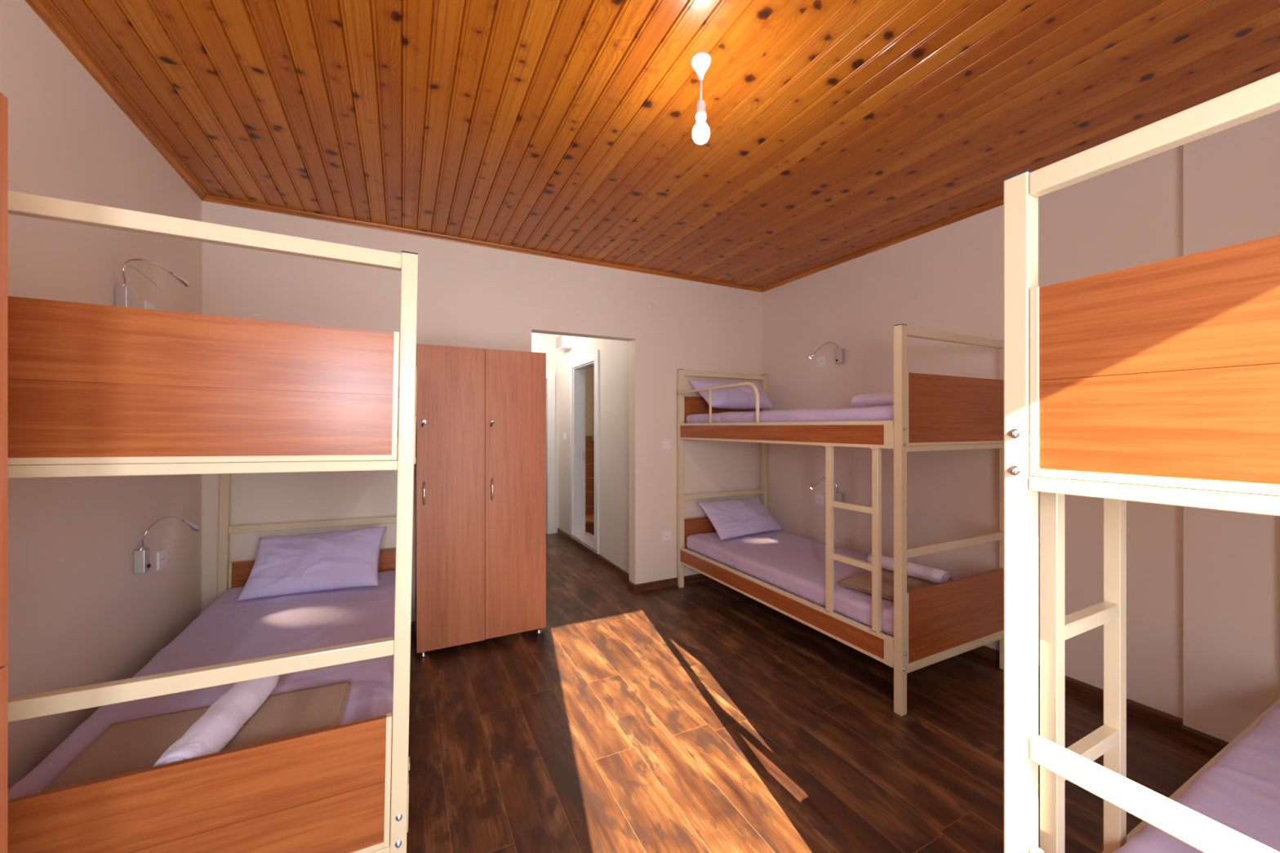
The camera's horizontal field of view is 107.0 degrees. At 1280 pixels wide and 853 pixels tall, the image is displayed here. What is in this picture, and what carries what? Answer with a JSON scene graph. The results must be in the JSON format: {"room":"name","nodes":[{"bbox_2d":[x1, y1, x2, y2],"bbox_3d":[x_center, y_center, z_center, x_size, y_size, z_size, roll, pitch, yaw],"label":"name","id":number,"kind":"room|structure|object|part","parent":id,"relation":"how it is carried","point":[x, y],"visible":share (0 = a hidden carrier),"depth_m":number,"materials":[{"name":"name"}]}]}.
{"room":"hostel dormitory room","nodes":[
{"label":"hostel dormitory room","id":0,"kind":"room"},
{"bbox_2d":[0,0,201,790],"bbox_3d":[-1.495,0.030,0.617,0.150,2.600,4.485,0,0,-27],"label":"wall","id":1,"kind":"structure","parent":0,"point":[79,613],"depth_m":1.64,"materials":[{"name":"paint"}]},
{"bbox_2d":[24,0,206,200],"bbox_3d":[-1.455,-1.257,0.732,0.026,0.026,4.215,0,0,-27],"label":"trim","id":2,"kind":"structure","parent":1,"relation":"attached to","point":[41,9],"depth_m":1.74,"materials":[{"name":"brown wood"}]},
{"bbox_2d":[144,300,155,310],"bbox_3d":[-2.132,-0.496,2.062,0.011,0.085,0.085,0,0,-27],"label":"wall socket","id":3,"kind":"object","parent":1,"relation":"attached to","point":[148,305],"visible":0.27,"depth_m":2.04,"materials":[{"name":"white plastic"}]},
{"bbox_2d":[115,258,190,307],"bbox_3d":[-2.010,-0.554,1.977,0.072,0.234,0.354,0,0,-6],"label":"reading lamp","id":4,"kind":"object","parent":1,"relation":"attached to","point":[123,295],"visible":0.94,"depth_m":1.83,"materials":[{"name":"metal"}]},
{"bbox_2d":[156,547,167,570],"bbox_3d":[-2.184,0.606,2.165,0.011,0.085,0.085,0,0,-27],"label":"wall socket","id":5,"kind":"object","parent":1,"relation":"attached to","point":[162,555],"visible":1,"depth_m":2.15,"materials":[{"name":"white plastic"}]},
{"bbox_2d":[133,515,199,573],"bbox_3d":[-2.089,0.498,2.091,0.073,0.216,0.348,0,0,-15],"label":"reading lamp","id":6,"kind":"object","parent":1,"relation":"attached to","point":[141,556],"visible":1,"depth_m":1.96,"materials":[{"name":"metal"}]},
{"bbox_2d":[201,200,762,622],"bbox_3d":[-0.666,0.030,3.552,4.400,2.600,0.115,0,0,-27],"label":"wall","id":7,"kind":"structure","parent":0,"point":[468,295],"depth_m":3.30,"materials":[{"name":"paint"}]},
{"bbox_2d":[410,621,415,631],"bbox_3d":[-1.595,1.299,3.012,1.823,0.062,0.014,0,0,-27],"label":"baseboard","id":8,"kind":"structure","parent":7,"relation":"attached to","point":[412,624],"depth_m":3.07,"materials":[{"name":"brown wood"}]},
{"bbox_2d":[201,195,762,292],"bbox_3d":[-0.634,-1.257,3.489,3.969,0.026,0.026,0,0,-27],"label":"trim","id":9,"kind":"structure","parent":7,"relation":"attached to","point":[208,198],"depth_m":3.16,"materials":[{"name":"brown wood"}]},
{"bbox_2d":[627,580,635,592],"bbox_3d":[-0.068,1.299,3.846,0.014,0.062,0.127,0,0,-27],"label":"baseboard","id":10,"kind":"object","parent":7,"relation":"attached to","point":[631,586],"visible":1,"depth_m":3.83,"materials":[{"name":"brown wood"}]},
{"bbox_2d":[646,302,653,310],"bbox_3d":[0.083,-0.982,3.861,0.068,0.068,0.006,0,0,-27],"label":"cap","id":11,"kind":"object","parent":7,"relation":"attached to","point":[650,305],"visible":1,"depth_m":3.86,"materials":[{"name":"paint"}]},
{"bbox_2d":[662,440,671,449],"bbox_3d":[0.220,0.153,3.926,0.082,0.082,0.012,0,0,-27],"label":"light switch","id":12,"kind":"object","parent":7,"relation":"attached to","point":[666,444],"visible":1,"depth_m":3.92,"materials":[{"name":"white plastic"}]},
{"bbox_2d":[662,530,671,541],"bbox_3d":[0.226,0.907,3.930,0.080,0.080,0.011,0,0,-27],"label":"wall socket","id":13,"kind":"object","parent":7,"relation":"attached to","point":[667,535],"visible":1,"depth_m":3.92,"materials":[{"name":"white plastic"}]},
{"bbox_2d":[634,573,712,592],"bbox_3d":[0.546,1.299,4.089,1.321,0.062,0.014,0,0,-27],"label":"baseboard","id":14,"kind":"structure","parent":7,"relation":"attached to","point":[647,586],"depth_m":3.92,"materials":[{"name":"brown wood"}]},
{"bbox_2d":[531,332,558,533],"bbox_3d":[-1.417,0.030,5.791,1.430,2.600,0.120,0,0,-27],"label":"wall","id":15,"kind":"structure","parent":0,"point":[540,343],"depth_m":5.90,"materials":[{"name":"paint"}]},
{"bbox_2d":[546,370,555,534],"bbox_3d":[-1.497,0.320,5.738,0.920,2.020,0.142,0,0,-27],"label":"door","id":16,"kind":"structure","parent":15,"relation":"in","point":[550,375],"depth_m":5.86,"materials":[{"name":"white paint"}]},
{"bbox_2d":[585,367,594,441],"bbox_3d":[-0.654,0.030,6.834,1.430,2.600,0.100,0,0,-27],"label":"wall","id":17,"kind":"structure","parent":0,"point":[589,373],"depth_m":6.75,"materials":[{"name":"paint"}]},
{"bbox_2d":[585,435,594,514],"bbox_3d":[-0.617,0.688,6.783,1.210,1.115,0.025,0,0,-27],"label":"trim","id":18,"kind":"structure","parent":17,"relation":"attached to","point":[589,446],"depth_m":6.73,"materials":[{"name":"brown wood"}]},
{"bbox_2d":[585,513,594,535],"bbox_3d":[-0.163,1.288,5.990,1.310,0.085,2.850,0,0,-27],"label":"floor","id":19,"kind":"structure","parent":0,"point":[589,518],"depth_m":6.07,"materials":[{"name":"brown wood"}]},
{"bbox_2d":[558,334,629,573],"bbox_3d":[-0.458,0.030,4.963,0.140,2.600,2.220,0,0,-27],"label":"wall","id":20,"kind":"structure","parent":0,"point":[614,355],"depth_m":4.47,"materials":[{"name":"paint"}]},
{"bbox_2d":[555,334,571,351],"bbox_3d":[-0.899,-0.988,5.558,0.114,0.165,0.260,0,0,-27],"label":"box","id":21,"kind":"object","parent":20,"relation":"attached to","point":[563,343],"visible":0.82,"depth_m":5.46,"materials":[{"name":"white plastic"}]},
{"bbox_2d":[555,335,561,349],"bbox_3d":[-0.948,-0.988,5.534,0.004,0.141,0.236,0,0,-27],"label":"grille","id":22,"kind":"object","parent":21,"relation":"attached to","point":[558,339],"depth_m":5.53,"materials":[{"name":"white plastic"}]},
{"bbox_2d":[569,349,599,553],"bbox_3d":[-0.545,0.249,5.116,0.158,2.022,0.874,0,0,-27],"label":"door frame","id":23,"kind":"structure","parent":20,"relation":"in","point":[578,366],"depth_m":5.41,"materials":[{"name":"white paint"}]},
{"bbox_2d":[569,531,599,554],"bbox_3d":[-0.524,1.249,5.127,0.210,0.038,0.864,0,0,-27],"label":"threshold","id":24,"kind":"object","parent":20,"relation":"in","point":[586,539],"depth_m":5.17,"materials":[{"name":"stone"}]},
{"bbox_2d":[557,528,629,581],"bbox_3d":[-0.527,1.299,4.928,0.014,0.062,2.220,0,0,-27],"label":"baseboard","id":25,"kind":"structure","parent":20,"relation":"attached to","point":[612,566],"depth_m":4.67,"materials":[{"name":"brown wood"}]},
{"bbox_2d":[42,0,1279,288],"bbox_3d":[0.362,-1.320,1.645,4.165,0.100,4.255,0,0,-27],"label":"ceiling","id":26,"kind":"structure","parent":0,"point":[839,129],"depth_m":1.84,"materials":[{"name":"brown wood"}]},
{"bbox_2d":[690,51,711,144],"bbox_3d":[0.211,-1.126,1.639,0.072,0.288,0.072,0,0,-27],"label":"pendant light","id":27,"kind":"object","parent":26,"relation":"hanging from","point":[700,61],"visible":1,"depth_m":1.62,"materials":[{"name":"white plastic"}]},
{"bbox_3d":[0.211,-1.160,1.639,0.008,0.080,0.008,0,0,-27],"label":"cord","id":28,"kind":"part","parent":27,"relation":"part of","materials":[{"name":"white plastic"}]},
{"bbox_3d":[0.211,-1.012,1.639,0.060,0.060,0.060,0,0,-27],"label":"bulb","id":29,"kind":"part","parent":27,"relation":"part of","materials":[{"name":"white glass"}]},
{"bbox_2d":[389,533,1216,852],"bbox_3d":[-0.199,1.380,2.734,4.700,0.100,7.165,0,0,-27],"label":"floor","id":30,"kind":"structure","parent":0,"point":[700,717],"depth_m":2.04,"materials":[{"name":"brown wood"}]},
{"bbox_2d":[0,92,8,852],"bbox_3d":[-0.940,0.425,0.236,0.440,1.810,0.800,0,0,-27],"label":"locker","id":31,"kind":"object","parent":30,"relation":"on","point":[3,100],"visible":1,"depth_m":0.68,"materials":[{"name":"brown wood"}]},
{"bbox_3d":[-0.841,0.819,0.510,0.017,0.942,0.399,0,0,-27],"label":"door","id":32,"kind":"part","parent":31,"relation":"part of","materials":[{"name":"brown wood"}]},
{"bbox_2d":[8,190,417,852],"bbox_3d":[-1.463,0.429,1.962,0.956,1.818,1.999,1,0,-26],"label":"bunk bed","id":33,"kind":"object","parent":30,"relation":"on","point":[95,390],"visible":0.87,"depth_m":1.11,"materials":[{"name":"brown wood"}]},
{"bbox_3d":[-1.046,0.930,1.079,0.830,0.328,0.014,1,0,-26],"label":"panel","id":34,"kind":"part","parent":33,"relation":"part of","materials":[{"name":"brown wood"}]},
{"bbox_3d":[-1.030,-0.095,1.087,0.830,0.328,0.014,1,0,-26],"label":"panel","id":35,"kind":"part","parent":33,"relation":"part of","materials":[{"name":"brown wood"}]},
{"bbox_3d":[-1.043,0.582,1.086,0.850,0.040,0.030,1,0,-26],"label":"rail","id":36,"kind":"part","parent":33,"relation":"part of","materials":[{"name":"beige metal"}]},
{"bbox_2d":[8,570,395,799],"bbox_3d":[-1.480,0.944,1.953,0.861,0.134,1.885,0,0,-26],"label":"mattress","id":37,"kind":"object","parent":33,"relation":"on","point":[229,629],"visible":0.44,"depth_m":1.89,"materials":[{"name":"purple fabric"}]},
{"bbox_2d":[40,681,351,792],"bbox_3d":[-1.172,0.868,1.302,0.600,0.021,0.420,1,0,-25],"label":"blanket","id":38,"kind":"object","parent":37,"relation":"on","point":[124,747],"visible":0.45,"depth_m":1.34,"materials":[{"name":"brown fabric"}]},
{"bbox_2d":[152,675,279,767],"bbox_3d":[-1.149,0.805,1.313,0.106,0.087,0.451,0,0,-16],"label":"towel","id":39,"kind":"object","parent":38,"relation":"on","point":[226,717],"visible":0.84,"depth_m":1.25,"materials":[{"name":"purple fabric"}]},
{"bbox_2d":[236,526,386,600],"bbox_3d":[-1.779,0.741,2.615,0.644,0.284,0.266,0,0,-23],"label":"pillow","id":40,"kind":"object","parent":37,"relation":"on","point":[317,562],"visible":1,"depth_m":2.56,"materials":[{"name":"purple fabric"}]},
{"bbox_3d":[-1.035,0.096,1.089,0.850,0.026,0.030,1,0,-26],"label":"frame rail","id":41,"kind":"part","parent":33,"relation":"part of","materials":[{"name":"beige metal"}]},
{"bbox_3d":[-1.026,-0.452,1.094,0.850,0.040,0.030,1,0,-26],"label":"rail","id":42,"kind":"part","parent":33,"relation":"part of","materials":[{"name":"beige metal"}]},
{"bbox_3d":[-2.301,0.423,2.626,0.040,1.814,0.040,1,0,-26],"label":"post","id":43,"kind":"part","parent":33,"relation":"part of","materials":[{"name":"beige metal"}]},
{"bbox_3d":[-1.906,0.582,2.826,0.850,0.040,0.030,1,0,-26],"label":"rail","id":44,"kind":"part","parent":33,"relation":"part of","materials":[{"name":"beige metal"}]},
{"bbox_3d":[-1.913,0.930,2.827,0.830,0.328,0.014,1,0,-26],"label":"panel","id":45,"kind":"part","parent":33,"relation":"part of","materials":[{"name":"brown wood"}]},
{"bbox_3d":[-1.051,1.121,1.081,0.850,0.026,0.030,1,0,-26],"label":"frame rail","id":46,"kind":"part","parent":33,"relation":"part of","materials":[{"name":"beige metal"}]},
{"bbox_3d":[-0.643,0.431,1.288,0.040,1.798,0.040,1,0,-26],"label":"post","id":47,"kind":"part","parent":33,"relation":"part of","materials":[{"name":"beige metal"}]},
{"bbox_3d":[-1.074,1.058,2.155,0.026,0.133,1.894,1,0,-26],"label":"rail","id":48,"kind":"part","parent":33,"relation":"part of","materials":[{"name":"beige metal"}]},
{"bbox_3d":[-1.058,0.038,2.163,0.026,0.133,1.894,1,0,-26],"label":"rail","id":49,"kind":"part","parent":33,"relation":"part of","materials":[{"name":"beige metal"}]},
{"bbox_3d":[-1.243,-0.158,2.589,0.025,0.272,0.990,1,0,-26],"label":"guard rail","id":50,"kind":"part","parent":33,"relation":"part of","materials":[{"name":"beige metal"}]},
{"bbox_2d":[414,343,546,657],"bbox_3d":[-1.017,0.430,3.022,0.748,1.800,0.447,0,0,-27],"label":"wardrobe","id":51,"kind":"object","parent":30,"relation":"on","point":[480,465],"visible":1,"depth_m":2.85,"materials":[{"name":"brown wood"}]},
{"bbox_3d":[-1.228,0.382,2.695,0.015,0.137,0.031,0,0,-27],"label":"handle","id":52,"kind":"part","parent":51,"relation":"part of","materials":[{"name":"silver metal"}]},
{"bbox_3d":[-1.107,0.410,2.783,0.373,1.760,0.017,0,0,-27],"label":"door","id":53,"kind":"part","parent":51,"relation":"part of","materials":[{"name":"brown wood"}]},
{"bbox_3d":[-0.893,0.382,2.864,0.015,0.137,0.031,0,0,-27],"label":"handle","id":54,"kind":"part","parent":51,"relation":"part of","materials":[{"name":"silver metal"}]},
{"bbox_3d":[-0.771,0.408,2.952,0.373,1.756,0.017,0,0,-27],"label":"door","id":55,"kind":"part","parent":51,"relation":"part of","materials":[{"name":"brown wood"}]},
{"bbox_2d":[676,324,1004,716],"bbox_3d":[1.162,0.429,3.256,0.956,1.802,1.999,0,0,-27],"label":"bunk bed","id":56,"kind":"object","parent":30,"relation":"on","point":[937,623],"visible":0.76,"depth_m":2.42,"materials":[{"name":"brown wood"}]},
{"bbox_3d":[0.338,0.431,3.925,0.040,1.798,0.040,0,0,-27],"label":"post","id":57,"kind":"part","parent":56,"relation":"part of","materials":[{"name":"beige metal"}]},
{"bbox_3d":[0.732,0.938,4.132,0.830,0.328,0.014,0,0,-27],"label":"panel","id":58,"kind":"part","parent":56,"relation":"part of","materials":[{"name":"brown wood"}]},
{"bbox_3d":[0.537,-0.158,3.462,0.025,0.272,0.990,0,0,-27],"label":"guard rail","id":59,"kind":"part","parent":56,"relation":"part of","materials":[{"name":"beige metal"}]},
{"bbox_3d":[0.732,-0.087,4.132,0.830,0.328,0.014,0,0,-27],"label":"panel","id":60,"kind":"part","parent":56,"relation":"part of","materials":[{"name":"brown wood"}]},
{"bbox_3d":[0.734,-0.444,4.128,0.850,0.040,0.030,0,0,-27],"label":"rail","id":61,"kind":"part","parent":56,"relation":"part of","materials":[{"name":"beige metal"}]},
{"bbox_3d":[0.734,0.590,4.128,0.850,0.040,0.030,0,0,-27],"label":"rail","id":62,"kind":"part","parent":56,"relation":"part of","materials":[{"name":"beige metal"}]},
{"bbox_3d":[1.133,0.431,4.325,0.040,1.798,0.040,0,0,-27],"label":"post","id":63,"kind":"part","parent":56,"relation":"part of","materials":[{"name":"beige metal"}]},
{"bbox_3d":[0.752,0.041,3.076,0.015,0.095,1.844,0,0,-27],"label":"panel","id":64,"kind":"part","parent":56,"relation":"part of","materials":[{"name":"brown wood"}]},
{"bbox_3d":[0.752,1.060,3.076,0.015,0.095,1.844,0,0,-27],"label":"panel","id":65,"kind":"part","parent":56,"relation":"part of","materials":[{"name":"brown wood"}]},
{"bbox_3d":[0.763,0.038,3.056,0.026,0.133,1.894,0,0,-27],"label":"rail","id":66,"kind":"part","parent":56,"relation":"part of","materials":[{"name":"brown wood"}]},
{"bbox_3d":[0.763,1.058,3.056,0.026,0.133,1.894,0,0,-27],"label":"rail","id":67,"kind":"part","parent":56,"relation":"part of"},
{"bbox_2d":[686,405,893,422],"bbox_3d":[1.171,-0.059,3.259,0.860,0.103,1.882,0,0,-27],"label":"mattress","id":68,"kind":"object","parent":56,"relation":"on","point":[875,413],"visible":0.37,"depth_m":2.75,"materials":[{"name":"purple fabric"}]},
{"bbox_2d":[688,380,773,408],"bbox_3d":[0.770,-0.266,3.945,0.719,0.244,0.244,0,0,-27],"label":"pillow","id":69,"kind":"object","parent":68,"relation":"on","point":[742,397],"visible":0.84,"depth_m":3.85,"materials":[{"name":"purple fabric"}]},
{"bbox_2d":[850,391,893,406],"bbox_3d":[1.437,-0.160,2.748,0.095,0.078,0.435,0,0,-31],"label":"towel","id":70,"kind":"object","parent":68,"relation":"on","point":[880,398],"visible":0.47,"depth_m":2.79,"materials":[{"name":"fabric"}]},
{"bbox_2d":[686,529,958,636],"bbox_3d":[1.171,0.948,3.260,0.860,0.129,1.880,0,0,-27],"label":"mattress","id":71,"kind":"object","parent":56,"relation":"on","point":[794,564],"visible":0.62,"depth_m":3.12,"materials":[{"name":"purple fabric"}]},
{"bbox_2d":[697,497,782,539],"bbox_3d":[0.852,0.750,3.925,0.718,0.258,0.291,0,0,-27],"label":"pillow","id":72,"kind":"object","parent":71,"relation":"on","point":[733,518],"visible":1,"depth_m":3.86,"materials":[{"name":"purple fabric"}]},
{"bbox_2d":[836,568,954,600],"bbox_3d":[1.450,0.873,2.682,0.600,0.022,0.360,0,0,-36],"label":"blanket","id":73,"kind":"object","parent":71,"relation":"on","point":[863,581],"visible":0.39,"depth_m":2.61,"materials":[{"name":"fabric"}]},
{"bbox_2d":[867,553,949,583],"bbox_3d":[1.537,0.817,2.737,0.096,0.076,0.435,0,0,-31],"label":"towel","id":74,"kind":"object","parent":73,"relation":"on","point":[933,575],"visible":0.63,"depth_m":2.63,"materials":[{"name":"purple fabric"}]},
{"bbox_3d":[1.020,0.549,2.554,0.040,0.918,0.036,0,0,-27],"label":"ladder rail","id":75,"kind":"part","parent":56,"relation":"part of","materials":[{"name":"beige metal"}]},
{"bbox_3d":[1.147,0.549,2.301,0.040,0.918,0.036,0,0,-27],"label":"ladder rail","id":76,"kind":"part","parent":56,"relation":"part of","materials":[{"name":"beige metal"}]},
{"bbox_3d":[1.207,0.431,2.196,0.040,1.798,0.040,0,0,-27],"label":"post","id":77,"kind":"part","parent":56,"relation":"part of","materials":[{"name":"beige metal"}]},
{"bbox_3d":[1.607,-0.444,2.393,0.850,0.040,0.030,0,0,-27],"label":"rail","id":78,"kind":"part","parent":56,"relation":"part of","materials":[{"name":"beige metal"}]},
{"bbox_3d":[1.607,0.590,2.393,0.850,0.040,0.030,0,0,-27],"label":"rail","id":79,"kind":"part","parent":56,"relation":"part of","materials":[{"name":"beige metal"}]},
{"bbox_3d":[1.608,0.938,2.389,0.830,0.328,0.014,0,0,-27],"label":"panel","id":80,"kind":"part","parent":56,"relation":"part of","materials":[{"name":"brown wood"}]},
{"bbox_3d":[1.607,0.104,2.392,0.850,0.026,0.030,0,0,-27],"label":"frame rail","id":81,"kind":"part","parent":56,"relation":"part of","materials":[{"name":"beige metal"}]},
{"bbox_3d":[1.607,1.129,2.392,0.850,0.026,0.030,0,0,-27],"label":"frame rail","id":82,"kind":"part","parent":56,"relation":"part of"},
{"bbox_3d":[1.608,-0.087,2.389,0.830,0.328,0.014,0,0,-27],"label":"panel","id":83,"kind":"part","parent":56,"relation":"part of","materials":[{"name":"brown wood"}]},
{"bbox_3d":[2.002,0.431,2.596,0.040,1.798,0.040,0,0,-27],"label":"post","id":84,"kind":"part","parent":56,"relation":"part of","materials":[{"name":"beige metal"}]},
{"bbox_2d":[1003,71,1279,852],"bbox_3d":[1.755,0.429,0.927,1.949,1.802,0.956,0,0,-27],"label":"bunk bed","id":85,"kind":"object","parent":30,"relation":"on","point":[1158,382],"visible":0.89,"depth_m":0.78,"materials":[{"name":"beige metal"}]},
{"bbox_3d":[0.718,0.431,0.892,0.040,1.798,0.040,0,0,-27],"label":"post","id":86,"kind":"part","parent":85,"relation":"part of","materials":[{"name":"beige metal"}]},
{"bbox_3d":[0.823,0.549,0.953,0.036,0.918,0.040,0,0,-27],"label":"ladder rail","id":87,"kind":"part","parent":85,"relation":"part of","materials":[{"name":"beige metal"}]},
{"bbox_3d":[1.076,0.549,1.080,0.036,0.918,0.040,0,0,-27],"label":"ladder rail","id":88,"kind":"part","parent":85,"relation":"part of","materials":[{"name":"beige metal"}]},
{"bbox_3d":[0.914,-0.444,0.493,0.030,0.040,0.850,0,0,-27],"label":"rail","id":89,"kind":"part","parent":85,"relation":"part of","materials":[{"name":"beige metal"}]},
{"bbox_3d":[0.914,0.590,0.493,0.030,0.040,0.850,0,0,-27],"label":"rail","id":90,"kind":"part","parent":85,"relation":"part of","materials":[{"name":"beige metal"}]},
{"bbox_3d":[0.913,0.104,0.493,0.030,0.026,0.850,0,0,-27],"label":"frame rail","id":91,"kind":"part","parent":85,"relation":"part of","materials":[{"name":"beige metal"}]},
{"bbox_3d":[0.910,-0.087,0.491,0.014,0.328,0.830,0,0,-27],"label":"panel","id":92,"kind":"part","parent":85,"relation":"part of","materials":[{"name":"brown wood"}]},
{"bbox_2d":[1111,702,1279,852],"bbox_3d":[1.758,0.950,0.917,1.831,0.126,0.860,0,0,-27],"label":"mattress","id":93,"kind":"object","parent":85,"relation":"on","point":[1240,791],"visible":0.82,"depth_m":1.16,"materials":[{"name":"purple fabric"}]},
{"bbox_3d":[1.555,1.058,1.325,1.844,0.133,0.026,0,0,-27],"label":"rail","id":94,"kind":"part","parent":85,"relation":"part of","materials":[{"name":"beige metal"}]},
{"bbox_2d":[762,145,1182,719],"bbox_3d":[2.230,0.030,2.478,0.240,2.600,4.465,0,0,-27],"label":"wall","id":95,"kind":"structure","parent":0,"point":[949,278],"depth_m":2.84,"materials":[{"name":"paint"}]},
{"bbox_2d":[815,493,823,505],"bbox_3d":[1.438,0.585,3.795,0.011,0.085,0.085,0,0,-27],"label":"wall socket","id":96,"kind":"object","parent":95,"relation":"attached to","point":[819,498],"visible":1,"depth_m":3.79,"materials":[{"name":"white plastic"}]},
{"bbox_2d":[817,355,826,367],"bbox_3d":[1.447,-0.516,3.777,0.011,0.085,0.085,0,0,-27],"label":"wall socket","id":97,"kind":"object","parent":95,"relation":"attached to","point":[821,361],"visible":1,"depth_m":3.77,"materials":[{"name":"white plastic"}]},
{"bbox_2d":[808,342,844,364],"bbox_3d":[1.434,-0.562,3.647,0.255,0.161,0.073,0,0,28],"label":"reading lamp","id":98,"kind":"object","parent":95,"relation":"attached to","point":[839,353],"visible":1,"depth_m":3.59,"materials":[{"name":"metal"}]},
{"bbox_2d":[810,476,844,502],"bbox_3d":[1.438,0.498,3.643,0.245,0.219,0.069,0,0,26],"label":"reading lamp","id":99,"kind":"object","parent":95,"relation":"attached to","point":[839,496],"visible":0.73,"depth_m":3.60,"materials":[{"name":"metal"}]},
{"bbox_2d":[761,198,1004,292],"bbox_3d":[1.736,-1.257,3.209,0.026,0.026,2.656,0,0,-28],"label":"trim","id":100,"kind":"structure","parent":95,"relation":"attached to","point":[999,202],"depth_m":3.20,"materials":[{"name":"brown wood"}]},
{"bbox_2d":[968,645,1182,733],"bbox_3d":[1.741,1.299,3.212,0.014,0.062,2.654,0,0,-28],"label":"baseboard","id":101,"kind":"structure","parent":95,"relation":"attached to","point":[1170,722],"depth_m":2.20,"materials":[{"name":"brown wood"}]},
{"bbox_2d":[1182,110,1279,742],"bbox_3d":[2.696,0.045,1.306,0.060,2.570,1.612,0,0,-27],"label":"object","id":102,"kind":"structure","parent":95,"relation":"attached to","point":[1231,176],"depth_m":1.90,"materials":[{"name":"paint"}]},
{"bbox_2d":[1181,724,1228,754],"bbox_3d":[2.651,1.299,1.312,0.014,0.062,1.564,0,0,-27],"label":"baseboard","id":103,"kind":"structure","parent":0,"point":[1198,739],"depth_m":1.96,"materials":[{"name":"brown wood"}]}
]}

